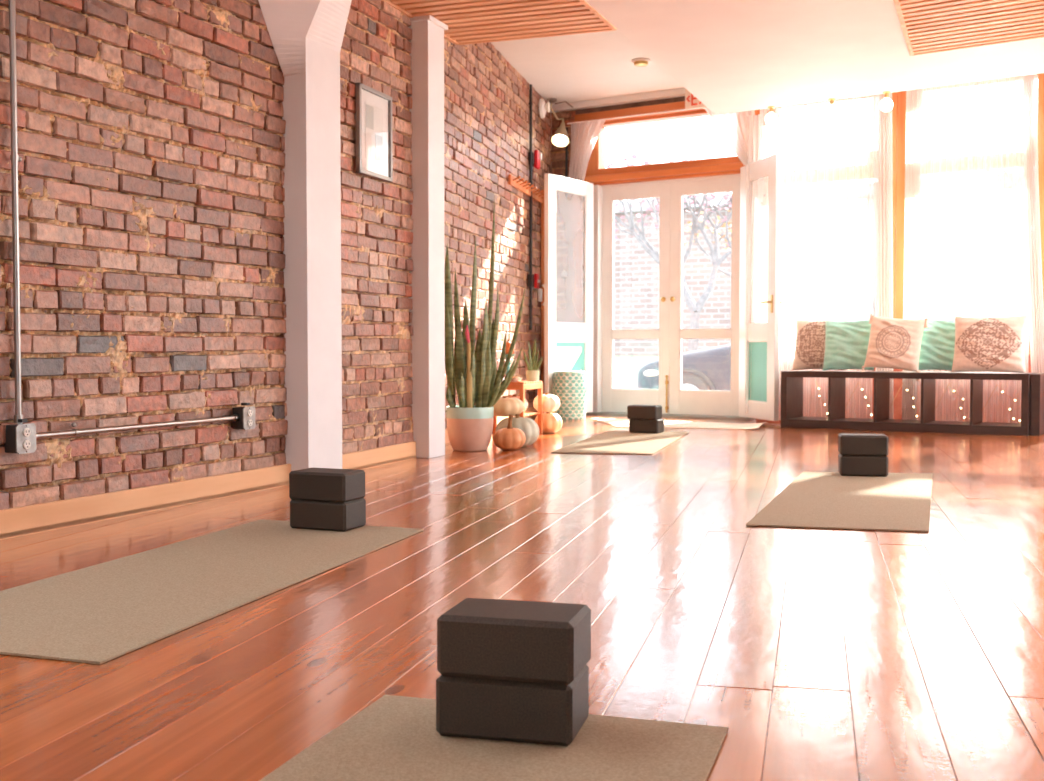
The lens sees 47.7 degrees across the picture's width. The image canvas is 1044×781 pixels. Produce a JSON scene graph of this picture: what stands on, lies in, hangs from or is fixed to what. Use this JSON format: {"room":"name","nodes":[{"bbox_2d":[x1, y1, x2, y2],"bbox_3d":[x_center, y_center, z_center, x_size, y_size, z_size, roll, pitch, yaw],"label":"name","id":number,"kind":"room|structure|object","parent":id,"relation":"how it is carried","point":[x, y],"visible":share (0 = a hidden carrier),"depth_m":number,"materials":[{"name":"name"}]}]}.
{"room":"exercise studio","nodes":[
{"label":"exercise studio","id":0,"kind":"room"},
{"bbox_2d":[0,0,287,509],"bbox_3d":[-1.772,-0.886,4.231,0.268,2.755,2.932,1,2,23],"label":"wall","id":1,"kind":"structure","parent":0,"point":[151,139],"depth_m":4.61,"materials":[{"name":"brick"}]},
{"bbox_2d":[9,0,22,423],"bbox_3d":[-1.711,-0.964,3.991,0.030,2.155,0.050,1,2,23],"label":"conduit","id":2,"kind":"object","parent":1,"relation":"attached to","point":[15,158],"visible":1,"depth_m":3.99,"materials":[{"name":"metal"}]},
{"bbox_2d":[4,419,35,453],"bbox_3d":[-1.709,0.155,4.020,0.069,0.116,0.086,1,2,23],"label":"outlet box","id":3,"kind":"object","parent":1,"relation":"attached to","point":[20,438],"visible":1,"depth_m":3.99,"materials":[{"name":"black paint"}]},
{"bbox_2d":[23,428,30,436],"bbox_3d":[-1.681,0.142,4.008,0.005,0.032,0.032,1,2,23],"label":"socket","id":4,"kind":"object","parent":3,"relation":"attached to","point":[26,431],"depth_m":4.00,"materials":[{"name":"grey plastic"}]},
{"bbox_2d":[23,440,30,448],"bbox_3d":[-1.681,0.184,4.010,0.005,0.032,0.032,1,2,23],"label":"socket","id":5,"kind":"object","parent":3,"relation":"attached to","point":[26,443],"depth_m":4.01,"materials":[{"name":"grey plastic"}]},
{"bbox_2d":[36,414,239,439],"bbox_3d":[-1.471,0.128,4.607,0.031,0.051,1.183,1,2,23],"label":"conduit","id":6,"kind":"object","parent":1,"relation":"attached to","point":[74,432],"visible":0.88,"depth_m":4.52,"materials":[{"name":"metal"}]},
{"bbox_2d":[0,441,415,539],"bbox_3d":[-1.769,0.448,4.043,0.110,0.098,6.091,1,2,23],"label":"baseboard","id":7,"kind":"structure","parent":1,"relation":"attached to","point":[42,517],"depth_m":4.68,"materials":[{"name":"brown wood"}]},
{"bbox_2d":[233,403,254,429],"bbox_3d":[-1.221,0.112,5.188,0.069,0.116,0.086,1,2,23],"label":"outlet box","id":8,"kind":"object","parent":1,"relation":"attached to","point":[247,414],"visible":0.99,"depth_m":5.16,"materials":[{"name":"black paint"}]},
{"bbox_2d":[258,0,351,470],"bbox_3d":[-0.973,-0.825,5.434,0.409,2.540,0.714,1,2,14],"label":"column","id":9,"kind":"structure","parent":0,"point":[306,36],"depth_m":5.52,"materials":[{"name":"white paint"}]},
{"bbox_2d":[279,0,412,453],"bbox_3d":[-0.983,-0.960,6.218,0.268,2.753,1.450,1,2,20],"label":"wall","id":10,"kind":"structure","parent":0,"point":[376,219],"depth_m":6.41,"materials":[{"name":"brick"}]},
{"bbox_2d":[355,82,392,181],"bbox_3d":[-0.788,-1.372,6.311,0.027,0.464,0.390,1,2,20],"label":"framed picture","id":11,"kind":"object","parent":10,"relation":"attached to","point":[373,108],"visible":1,"depth_m":6.30,"materials":[{"name":"silver metal"}]},
{"bbox_2d":[365,102,382,162],"bbox_3d":[-0.791,-1.377,6.312,0.003,0.290,0.210,1,2,20],"label":"print","id":12,"kind":"object","parent":11,"relation":"attached to","point":[373,110],"depth_m":6.31},
{"bbox_2d":[408,20,444,457],"bbox_3d":[-0.562,-0.880,6.923,0.137,2.540,0.216,1,2,21],"label":"column","id":13,"kind":"structure","parent":0,"point":[427,47],"depth_m":6.84,"materials":[{"name":"white paint"}]},
{"bbox_2d":[410,15,447,29],"bbox_3d":[-0.558,-2.136,6.878,0.167,0.025,0.249,1,2,21],"label":"trim","id":14,"kind":"structure","parent":13,"relation":"attached to","point":[430,18],"depth_m":6.77,"materials":[{"name":"white paint"}]},
{"bbox_2d":[444,38,552,427],"bbox_3d":[-0.322,-1.251,9.404,0.269,3.103,5.357,0,2,12],"label":"wall","id":15,"kind":"structure","parent":0,"point":[486,99],"depth_m":9.31,"materials":[{"name":"brick"}]},
{"bbox_2d":[445,407,537,443],"bbox_3d":[-0.177,0.247,9.504,0.038,0.098,4.602,0,2,12],"label":"baseboard","id":16,"kind":"structure","parent":15,"relation":"attached to","point":[532,409],"depth_m":9.65,"materials":[{"name":"brown wood"}]},
{"bbox_2d":[508,174,543,202],"bbox_3d":[0.074,-1.768,10.387,0.092,0.080,1.341,0,2,12],"label":"coat rack","id":17,"kind":"object","parent":15,"relation":"attached to","point":[516,183],"visible":0.92,"depth_m":10.22,"materials":[{"name":"brown wood"}]},
{"bbox_2d":[529,84,532,329],"bbox_3d":[0.079,-1.633,10.543,0.030,2.180,0.040,0,2,12],"label":"conduit","id":18,"kind":"object","parent":15,"relation":"attached to","point":[530,85],"visible":0.92,"depth_m":10.53,"materials":[{"name":"grey metal"}]},
{"bbox_2d":[528,273,539,287],"bbox_3d":[0.107,-0.985,10.588,0.083,0.130,0.175,0,2,12],"label":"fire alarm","id":19,"kind":"object","parent":15,"relation":"attached to","point":[533,280],"visible":1,"depth_m":10.56,"materials":[{"name":"red plastic"}]},
{"bbox_2d":[532,150,541,168],"bbox_3d":[0.123,-2.076,10.599,0.093,0.160,0.160,0,2,12],"label":"fire alarm","id":20,"kind":"object","parent":15,"relation":"attached to","point":[536,155],"visible":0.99,"depth_m":10.57,"materials":[{"name":"red plastic"}]},
{"bbox_2d":[538,284,543,305],"bbox_3d":[0.196,-0.890,11.002,0.081,0.219,0.080,0,2,12],"label":"wall phone","id":21,"kind":"object","parent":15,"relation":"attached to","point":[539,289],"visible":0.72,"depth_m":10.97,"materials":[{"name":"white plastic"}]},
{"bbox_2d":[541,190,543,412],"bbox_3d":[0.218,-0.825,11.129,0.064,2.120,0.080,0,2,12],"label":"trim","id":22,"kind":"structure","parent":15,"relation":"attached to","point":[542,204],"depth_m":11.09,"materials":[{"name":"orange wood"}]},
{"bbox_2d":[539,98,549,117],"bbox_3d":[0.211,-2.631,11.006,0.082,0.184,0.184,0,2,12],"label":"fire alarm","id":23,"kind":"object","parent":15,"relation":"attached to","point":[543,107],"depth_m":10.96,"materials":[{"name":"white plastic"}]},
{"bbox_2d":[544,173,592,412],"bbox_3d":[0.435,-0.858,10.811,0.044,2.150,0.802,1,3,33],"label":"door","id":24,"kind":"structure","parent":15,"relation":"in","point":[568,346],"depth_m":10.77,"materials":[{"name":"paint"}]},
{"bbox_2d":[0,414,1043,780],"bbox_3d":[0.900,0.483,4.484,12.200,0.004,16.926,0,2,0],"label":"floor","id":25,"kind":"structure","parent":0,"point":[563,540],"depth_m":2.85,"materials":[{"name":"brown wood"}]},
{"bbox_2d":[0,519,423,663],"bbox_3d":[-0.914,0.517,3.391,0.694,0.006,1.864,1,2,17],"label":"yoga mat","id":26,"kind":"object","parent":25,"relation":"on","point":[101,613],"visible":0.97,"depth_m":3.13,"materials":[{"name":"fabric"}]},
{"bbox_2d":[290,498,365,530],"bbox_3d":[-0.688,0.434,4.186,0.229,0.100,0.152,1,2,22],"label":"block","id":27,"kind":"object","parent":26,"relation":"on","point":[304,514],"visible":0.86,"depth_m":4.12,"materials":[{"name":"grey plastic"}]},
{"bbox_2d":[289,468,364,502],"bbox_3d":[-0.689,0.334,4.179,0.229,0.100,0.152,1,2,23],"label":"block","id":28,"kind":"object","parent":27,"relation":"on","point":[309,484],"visible":1,"depth_m":4.12,"materials":[{"name":"grey plastic"}]},
{"bbox_2d":[445,199,525,450],"bbox_3d":[-0.248,-0.418,7.352,0.476,1.586,0.300,1,2,18],"label":"potted snake plant","id":29,"kind":"object","parent":25,"relation":"on","point":[472,371],"visible":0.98,"depth_m":7.35,"materials":[{"name":"green plant"}]},
{"bbox_2d":[259,695,727,780],"bbox_3d":[-0.228,0.598,1.210,0.632,0.006,1.828,1,2,17],"label":"yoga mat","id":30,"kind":"object","parent":25,"relation":"on","point":[394,738],"visible":0.8,"depth_m":1.86,"materials":[{"name":"rubber"}]},
{"bbox_2d":[436,665,588,745],"bbox_3d":[-0.014,0.516,1.978,0.229,0.100,0.152,1,2,14],"label":"block","id":31,"kind":"object","parent":30,"relation":"on","point":[466,707],"visible":0.82,"depth_m":1.91,"materials":[{"name":"grey plastic"}]},
{"bbox_2d":[437,598,590,684],"bbox_3d":[-0.011,0.415,1.968,0.229,0.100,0.152,1,2,15],"label":"block","id":32,"kind":"object","parent":31,"relation":"on","point":[511,640],"visible":1,"depth_m":1.90,"materials":[{"name":"grey plastic"}]},
{"bbox_2d":[474,381,542,433],"bbox_3d":[-0.102,0.130,8.663,0.400,0.395,0.380,1,2,22],"label":"wooden stool","id":33,"kind":"object","parent":25,"relation":"on","point":[522,386],"visible":0.48,"depth_m":8.63,"materials":[{"name":"brown wood"}]},
{"bbox_2d":[502,354,514,380],"bbox_3d":[-0.101,-0.164,8.576,0.104,0.198,0.104,0,2,0],"label":"candle stand","id":34,"kind":"object","parent":33,"relation":"on","point":[506,355],"visible":0.27,"depth_m":8.56,"materials":[{"name":"teal ceramic"}]},
{"bbox_2d":[506,339,513,353],"bbox_3d":[-0.101,-0.316,8.570,0.086,0.116,0.086,1,2,21],"label":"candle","id":35,"kind":"object","parent":34,"relation":"on","point":[508,344],"visible":0.53,"depth_m":8.54,"materials":[{"name":"orange wax"}]},
{"bbox_2d":[511,376,521,381],"bbox_3d":[-0.046,-0.082,8.502,0.104,0.040,0.104,0,2,0],"label":"dish","id":36,"kind":"object","parent":33,"relation":"on","point":[515,378],"visible":0.81,"depth_m":8.47,"materials":[{"name":"white ceramic"}]},
{"bbox_2d":[511,378,521,381],"bbox_3d":[-0.046,-0.077,8.502,0.104,0.030,0.104,0,2,0],"label":"bowl","id":37,"kind":"object","parent":36,"relation":"on","point":[513,379],"depth_m":8.47,"materials":[{"name":"orange plastic"}]},
{"bbox_2d":[508,394,527,409],"bbox_3d":[-0.054,0.096,8.620,0.200,0.136,0.194,-1,2,-23],"label":"pumpkin","id":38,"kind":"object","parent":33,"relation":"on","point":[514,395],"visible":0.27,"depth_m":8.59,"materials":[{"name":"food"}]},
{"bbox_2d":[519,412,539,415],"bbox_3d":[-0.104,0.170,8.660,0.390,0.014,0.300,1,2,22],"label":"shelf","id":39,"kind":"object","parent":33,"relation":"attached to","point":[524,413],"depth_m":8.59,"materials":[{"name":"brown wood"}]},
{"bbox_2d":[523,338,541,380],"bbox_3d":[0.081,-0.229,8.688,0.100,0.320,0.118,2,3,41],"label":"snake plant","id":40,"kind":"object","parent":33,"relation":"on","point":[532,373],"visible":1,"depth_m":8.67,"materials":[{"name":"green plant"}]},
{"bbox_2d":[493,415,525,449],"bbox_3d":[-0.078,0.262,7.425,0.208,0.221,0.201,0,2,-11],"label":"pumpkin","id":41,"kind":"object","parent":25,"relation":"on","point":[509,438],"visible":1,"depth_m":7.36,"materials":[{"name":"orange food"}]},
{"bbox_2d":[495,414,539,446],"bbox_3d":[-0.030,0.259,7.695,0.290,0.208,0.290,-1,2,-29],"label":"pumpkin","id":42,"kind":"object","parent":25,"relation":"on","point":[530,428],"visible":0.57,"depth_m":7.61,"materials":[{"name":"white food"}]},
{"bbox_2d":[493,396,524,416],"bbox_3d":[-0.115,0.103,7.749,0.270,0.131,0.270,0,2,-6],"label":"pumpkin","id":43,"kind":"object","parent":42,"relation":"on","point":[505,406],"visible":0.73,"depth_m":7.64,"materials":[{"name":"food"}]},
{"bbox_2d":[535,412,561,432],"bbox_3d":[0.198,0.233,8.875,0.209,0.172,0.216,2,3,38],"label":"pumpkin","id":44,"kind":"object","parent":25,"relation":"on","point":[552,422],"visible":0.83,"depth_m":8.79,"materials":[{"name":"orange food"}]},
{"bbox_2d":[533,393,559,411],"bbox_3d":[0.185,0.090,8.879,0.210,0.145,0.203,-1,2,-17],"label":"pumpkin","id":45,"kind":"object","parent":44,"relation":"on","point":[551,403],"visible":0.92,"depth_m":8.80,"materials":[{"name":"white food"}]},
{"bbox_2d":[552,371,586,419],"bbox_3d":[0.425,0.040,10.529,0.308,0.436,0.308,0,2,0],"label":"garden stool","id":46,"kind":"object","parent":25,"relation":"on","point":[570,387],"visible":0.89,"depth_m":10.40,"materials":[{"name":"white ceramic"}]},
{"bbox_2d":[551,431,688,454],"bbox_3d":[0.717,0.346,8.039,0.616,0.005,1.905,1,2,15],"label":"yoga mat","id":47,"kind":"object","parent":25,"relation":"on","point":[608,442],"visible":0.97,"depth_m":7.83,"materials":[{"name":"fabric"}]},
{"bbox_2d":[629,419,663,432],"bbox_3d":[0.933,0.263,8.836,0.229,0.100,0.152,1,2,25],"label":"block","id":48,"kind":"object","parent":47,"relation":"on","point":[635,425],"visible":0.94,"depth_m":8.77,"materials":[{"name":"grey plastic"}]},
{"bbox_2d":[627,405,661,419],"bbox_3d":[0.919,0.162,8.840,0.229,0.100,0.152,1,2,24],"label":"block","id":49,"kind":"object","parent":48,"relation":"on","point":[652,412],"visible":1,"depth_m":8.78,"materials":[{"name":"grey plastic"}]},
{"bbox_2d":[591,418,767,429],"bbox_3d":[1.166,0.267,9.802,1.789,0.036,0.881,1,2,31],"label":"rug","id":50,"kind":"object","parent":25,"relation":"on","point":[612,422],"visible":0.84,"depth_m":9.75,"materials":[{"name":"beige fabric"}]},
{"bbox_2d":[763,425,779,427],"bbox_3d":[2.013,0.289,9.522,0.124,0.009,0.257,0,2,0],"label":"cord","id":51,"kind":"object","parent":25,"relation":"on","point":[763,425],"visible":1,"depth_m":9.49,"materials":[{"name":"brown"}]},
{"bbox_2d":[746,471,932,531],"bbox_3d":[1.444,0.454,5.115,0.629,0.006,2.033,1,2,19],"label":"yoga mat","id":52,"kind":"object","parent":25,"relation":"on","point":[829,500],"visible":0.98,"depth_m":4.83,"materials":[{"name":"fabric"}]},
{"bbox_2d":[838,454,887,476],"bbox_3d":[1.705,0.371,5.901,0.229,0.100,0.152,0,2,11],"label":"block","id":53,"kind":"object","parent":52,"relation":"on","point":[847,465],"visible":0.84,"depth_m":5.83,"materials":[{"name":"grey plastic"}]},
{"bbox_2d":[838,433,887,455],"bbox_3d":[1.703,0.270,5.896,0.229,0.100,0.152,0,2,10],"label":"block","id":54,"kind":"object","parent":53,"relation":"on","point":[849,444],"visible":1,"depth_m":5.83,"materials":[{"name":"grey plastic"}]},
{"bbox_2d":[781,370,1035,435],"bbox_3d":[2.990,0.080,9.220,1.850,0.452,0.430,1,2,31],"label":"bench","id":55,"kind":"object","parent":25,"relation":"on","point":[792,416],"visible":0.88,"depth_m":9.12,"materials":[{"name":"brown laminate"}]},
{"bbox_2d":[792,319,848,370],"bbox_3d":[2.437,-0.374,9.644,0.440,0.421,0.158,1,2,31],"label":"cushion","id":56,"kind":"object","parent":55,"relation":"on","point":[809,353],"visible":0.62,"depth_m":9.64,"materials":[{"name":"beige fabric"}]},
{"bbox_2d":[823,319,873,370],"bbox_3d":[2.613,-0.364,9.421,0.424,0.418,0.171,1,2,31],"label":"cushion","id":57,"kind":"object","parent":55,"relation":"on","point":[846,342],"visible":0.89,"depth_m":9.39,"materials":[{"name":"green fabric"}]},
{"bbox_2d":[861,314,927,380],"bbox_3d":[2.890,-0.339,9.155,0.484,0.518,0.176,1,2,31],"label":"cushion","id":58,"kind":"object","parent":55,"relation":"on","point":[894,343],"visible":1,"depth_m":9.10,"materials":[{"name":"beige fabric"}]},
{"bbox_2d":[889,383,920,417],"label":"fairy lights","id":59,"kind":"object","parent":55,"relation":"on","point":[902,383],"depth_m":9.34,"materials":[{"name":"white plastic"}]},
{"bbox_2d":[918,318,954,370],"bbox_3d":[3.227,-0.353,9.085,0.382,0.420,0.169,1,2,31],"label":"cushion","id":60,"kind":"object","parent":55,"relation":"on","point":[937,347],"visible":0.74,"depth_m":9.05,"materials":[{"name":"green fabric"}]},
{"bbox_2d":[951,315,1027,372],"bbox_3d":[3.488,-0.347,8.810,0.522,0.428,0.181,1,2,31],"label":"cushion","id":61,"kind":"object","parent":55,"relation":"on","point":[981,343],"visible":1,"depth_m":8.76,"materials":[{"name":"beige fabric"}]},
{"bbox_2d":[984,384,1020,420],"label":"fairy lights","id":62,"kind":"object","parent":55,"relation":"on","point":[997,384],"depth_m":8.95,"materials":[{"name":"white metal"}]},
{"bbox_2d":[1030,373,1043,435],"bbox_3d":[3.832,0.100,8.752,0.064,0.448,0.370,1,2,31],"label":"base cabinet","id":63,"kind":"object","parent":25,"relation":"on","point":[1037,380],"visible":1,"depth_m":8.60,"materials":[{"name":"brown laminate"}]},
{"bbox_2d":[79,428,1043,780],"bbox_3d":[0.900,0.532,4.072,12.400,0.048,16.300,0,2,0],"label":"subfloor","id":64,"kind":"structure","parent":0,"point":[767,428],"depth_m":2.68,"materials":[{"name":"brown wood"}]},
{"bbox_2d":[551,110,574,321],"bbox_3d":[0.287,-1.339,11.803,0.706,3.102,0.268,1,3,33],"label":"wall","id":65,"kind":"structure","parent":0,"point":[563,226],"depth_m":11.58,"materials":[{"name":"white paint"}]},
{"bbox_2d":[565,127,567,218],"bbox_3d":[0.434,-2.119,11.504,0.024,0.880,0.025,1,3,33],"label":"conduit","id":66,"kind":"object","parent":65,"relation":"attached to","point":[566,147],"visible":0.88,"depth_m":11.50,"materials":[{"name":"metal"}]},
{"bbox_2d":[572,194,581,322],"bbox_3d":[0.581,-0.880,11.538,0.120,2.200,0.160,1,3,33],"label":"trim","id":67,"kind":"structure","parent":65,"relation":"attached to","point":[576,200],"depth_m":11.46,"materials":[{"name":"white wood"}]},
{"bbox_2d":[550,88,684,112],"bbox_3d":[0.972,-2.738,11.108,2.550,0.055,0.100,1,3,33],"label":"trim","id":68,"kind":"structure","parent":65,"relation":"attached to","point":[680,92],"depth_m":11.10,"materials":[{"name":"paint"}]},
{"bbox_2d":[575,96,684,114],"bbox_3d":[3.709,-2.717,9.539,7.450,0.220,0.251,1,3,33],"label":"trim","id":69,"kind":"structure","parent":65,"relation":"attached to","point":[675,99],"depth_m":11.13,"materials":[{"name":"brown wood"}]},
{"bbox_2d":[602,183,669,413],"bbox_3d":[1.071,-0.865,11.206,0.722,2.155,0.108,1,3,33],"label":"door","id":70,"kind":"structure","parent":65,"relation":"in","point":[613,399],"depth_m":11.24,"materials":[{"name":"paint"}]},
{"bbox_2d":[573,101,756,185],"bbox_3d":[1.323,-2.211,11.007,1.870,0.900,0.200,1,3,33],"label":"window","id":71,"kind":"structure","parent":65,"relation":"in","point":[596,172],"depth_m":11.02,"materials":[{"name":"orange wood"}]},
{"bbox_2d":[567,108,704,123],"bbox_3d":[1.067,-2.557,11.031,1.420,0.013,0.137,1,3,33],"label":"curtain rod","id":72,"kind":"object","parent":71,"relation":"attached to","point":[699,108],"visible":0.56,"depth_m":10.98,"materials":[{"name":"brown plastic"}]},
{"bbox_2d":[569,120,605,180],"bbox_3d":[0.614,-2.250,11.263,0.400,0.620,0.055,1,3,33],"label":"curtain","id":73,"kind":"object","parent":72,"relation":"hanging from","point":[584,136],"visible":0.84,"depth_m":11.29,"materials":[{"name":"fabric"}]},
{"bbox_2d":[705,108,754,164],"bbox_3d":[1.829,-2.260,10.425,0.490,0.560,0.058,1,3,33],"label":"curtain","id":74,"kind":"object","parent":72,"relation":"hanging from","point":[732,126],"visible":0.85,"depth_m":10.39,"materials":[{"name":"white fabric"}]},
{"bbox_2d":[593,174,743,416],"bbox_3d":[1.369,-0.861,11.026,1.760,2.200,0.160,1,3,33],"label":"trim","id":75,"kind":"structure","parent":65,"relation":"attached to","point":[597,189],"depth_m":11.36,"materials":[{"name":"paint"}]},
{"bbox_2d":[586,412,755,420],"bbox_3d":[1.359,0.240,11.050,1.760,0.038,0.280,1,3,33],"label":"trim","id":76,"kind":"structure","parent":65,"relation":"attached to","point":[596,413],"depth_m":10.82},
{"bbox_2d":[669,177,739,415],"bbox_3d":[1.677,-0.850,10.812,0.722,2.155,0.108,1,3,33],"label":"door","id":77,"kind":"structure","parent":65,"relation":"in","point":[691,402],"depth_m":10.87,"materials":[{"name":"paint"}]},
{"bbox_2d":[739,154,782,420],"bbox_3d":[2.038,-0.864,10.155,0.168,2.210,0.775,0,2,-11],"label":"door","id":78,"kind":"structure","parent":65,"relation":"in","point":[763,338],"depth_m":10.02,"materials":[{"name":"paint"}]},
{"bbox_3d":[3.143,-2.574,9.590,2.550,0.017,0.289,1,3,33],"label":"curtain rod","id":79,"kind":"object","parent":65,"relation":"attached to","visible":0},
{"bbox_2d":[745,114,759,413],"bbox_3d":[2.027,-1.094,10.304,0.160,2.600,0.050,1,3,33],"label":"drape","id":80,"kind":"object","parent":79,"relation":"hanging from","point":[752,188],"visible":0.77,"depth_m":10.30,"materials":[{"name":"fabric"}]},
{"bbox_2d":[758,95,873,419],"bbox_3d":[2.459,-1.160,9.925,0.995,2.840,0.024,1,3,33],"label":"sheer curtain","id":81,"kind":"object","parent":79,"relation":"hanging from","point":[827,182],"visible":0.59,"depth_m":9.88,"materials":[{"name":"white fabric"}]},
{"bbox_2d":[873,93,893,418],"bbox_3d":[2.925,-1.147,9.569,0.195,2.840,0.044,1,3,33],"label":"drape","id":82,"kind":"object","parent":79,"relation":"hanging from","point":[882,121],"visible":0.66,"depth_m":9.55,"materials":[{"name":"white fabric"}]},
{"bbox_2d":[902,88,923,419],"bbox_3d":[3.125,-1.143,9.440,0.140,2.840,0.044,1,3,33],"label":"drape","id":83,"kind":"object","parent":79,"relation":"hanging from","point":[914,99],"visible":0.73,"depth_m":9.43,"materials":[{"name":"white fabric"}]},
{"bbox_2d":[916,76,1028,422],"bbox_3d":[3.514,-1.135,9.241,0.870,2.840,0.024,1,3,33],"label":"sheer curtain","id":84,"kind":"object","parent":79,"relation":"hanging from","point":[973,263],"visible":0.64,"depth_m":9.22,"materials":[{"name":"white fabric"}]},
{"bbox_2d":[1023,74,1043,372],"bbox_3d":[3.902,-1.124,8.935,0.245,2.840,0.044,1,3,33],"label":"drape","id":85,"kind":"object","parent":79,"relation":"hanging from","point":[1030,135],"visible":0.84,"depth_m":8.95,"materials":[{"name":"white fabric"}]},
{"bbox_2d":[491,29,683,104],"bbox_3d":[2.687,-2.761,9.652,8.374,0.100,6.295,0,2,0],"label":"ceiling","id":86,"kind":"structure","parent":0,"point":[596,65],"depth_m":9.95,"materials":[{"name":"paint"}]},
{"bbox_2d":[546,98,572,146],"bbox_3d":[0.335,-2.530,11.124,0.257,0.470,0.250,1,2,18],"label":"spot lamp","id":87,"kind":"object","parent":86,"relation":"hanging from","point":[560,138],"visible":0.99,"depth_m":11.12,"materials":[{"name":"gold metal"}]},
{"bbox_2d":[632,58,650,66],"bbox_3d":[0.977,-2.690,9.685,0.156,0.046,0.156,0,2,0],"label":"smoke detector","id":88,"kind":"object","parent":86,"relation":"attached to","point":[639,62],"visible":1,"depth_m":9.64,"materials":[{"name":"white plastic"}]},
{"bbox_2d":[685,88,706,109],"bbox_3d":[1.647,-2.622,10.422,0.440,0.235,0.034,1,3,33],"label":"exit sign","id":89,"kind":"object","parent":86,"relation":"attached to","point":[691,102],"visible":0.28,"depth_m":10.49,"materials":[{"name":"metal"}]},
{"bbox_2d":[585,0,1043,114],"bbox_3d":[3.243,-2.221,1.245,9.184,0.560,14.430,1,2,21],"label":"ceiling","id":90,"kind":"structure","parent":0,"point":[733,56],"depth_m":7.57,"materials":[{"name":"paint"}]},
{"bbox_2d":[381,0,616,44],"bbox_3d":[-0.668,-2.122,5.279,1.133,0.076,4.152,1,2,20],"label":"ceiling panel","id":91,"kind":"object","parent":90,"relation":"attached to","point":[467,21],"visible":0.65,"depth_m":6.80,"materials":[{"name":"brown wood"}]},
{"bbox_2d":[765,106,777,124],"bbox_3d":[1.968,-2.166,9.314,0.100,0.146,0.100,0,2,0],"label":"globe bulb","id":92,"kind":"object","parent":90,"relation":"attached to","point":[771,118],"visible":1,"depth_m":9.29,"materials":[{"name":"white glass"}]},
{"bbox_2d":[825,98,838,117],"bbox_3d":[2.369,-2.155,9.021,0.100,0.146,0.100,0,2,0],"label":"globe bulb","id":93,"kind":"object","parent":90,"relation":"attached to","point":[831,111],"visible":1,"depth_m":8.99,"materials":[{"name":"white glass"}]},
{"bbox_2d":[879,91,892,111],"bbox_3d":[2.709,-2.146,8.773,0.100,0.146,0.100,0,2,0],"label":"globe bulb","id":94,"kind":"object","parent":90,"relation":"attached to","point":[886,104],"visible":1,"depth_m":8.74,"materials":[{"name":"white glass"}]},
{"bbox_2d":[893,0,1043,55],"bbox_3d":[3.016,-2.148,5.991,2.733,0.076,2.175,1,3,35],"label":"ceiling panel","id":95,"kind":"object","parent":90,"relation":"attached to","point":[928,26],"visible":1,"depth_m":6.89,"materials":[{"name":"brown wood"}]},
{"bbox_2d":[756,355,1030,419],"bbox_3d":[4.491,0.020,9.126,5.580,0.580,0.201,1,3,33],"label":"wall","id":96,"kind":"structure","parent":0,"point":[897,383],"depth_m":9.88,"materials":[{"name":"red painted wood"}]},
{"label":"outside","id":97,"kind":"structure","parent":0,"visible":0},
{"bbox_2d":[614,387,636,388],"bbox_3d":[19.844,-0.485,40.867,120.000,0.090,69.800,1,3,33],"label":"street","id":98,"kind":"structure","parent":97,"point":[614,387],"depth_m":28.46,"materials":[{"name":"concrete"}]},
{"bbox_2d":[605,149,731,351],"bbox_3d":[2.743,-2.156,21.784,3.903,4.811,2.979,-1,3,-35],"label":"street tree","id":99,"kind":"object","parent":98,"relation":"on","point":[695,309],"visible":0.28,"depth_m":21.14,"materials":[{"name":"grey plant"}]},
{"bbox_2d":[683,210,731,276],"bbox_3d":[5.727,-2.230,26.647,3.112,4.602,5.396,-1,2,-19],"label":"street tree","id":100,"kind":"object","parent":98,"relation":"on","point":[696,235],"visible":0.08,"depth_m":27.73,"materials":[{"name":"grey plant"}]},
{"bbox_2d":[637,293,874,390],"bbox_3d":[3.608,-0.361,14.860,4.192,1.688,1.810,1,2,24],"label":"parked car","id":101,"kind":"object","parent":98,"relation":"on","point":[707,368],"visible":0.1,"depth_m":14.55,"materials":[{"name":"paint"}]},
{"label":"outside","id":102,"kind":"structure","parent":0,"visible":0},
{"bbox_2d":[614,355,658,386],"bbox_3d":[10.803,-0.377,26.940,60.000,0.740,6.000,1,3,33],"label":"grass verge","id":103,"kind":"structure","parent":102,"point":[626,367],"depth_m":31.16,"materials":[{"name":"white"}]},
{"bbox_2d":[614,194,1029,355],"bbox_3d":[2.369,-3.373,38.455,33.800,4.600,5.700,1,3,33],"label":"brick house","id":104,"kind":"structure","parent":103,"relation":"on","point":[636,273],"depth_m":34.56,"materials":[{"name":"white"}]},
{"bbox_3d":[4.487,-0.289,9.099,5.570,0.040,0.270,1,3,33],"label":"trim","id":105,"kind":"structure","parent":0,"visible":0},
{"bbox_2d":[757,92,897,317],"bbox_3d":[2.630,-1.491,10.199,1.230,2.280,0.175,1,3,33],"label":"window","id":106,"kind":"structure","parent":105,"relation":"on","point":[894,94],"depth_m":9.80,"materials":[{"name":"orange wood"}]},
{"bbox_2d":[895,73,1043,349],"bbox_3d":[3.662,-1.466,9.529,1.230,2.280,0.175,1,3,33],"label":"window","id":107,"kind":"structure","parent":105,"relation":"on","point":[901,100],"depth_m":9.76,"materials":[{"name":"orange wood"}]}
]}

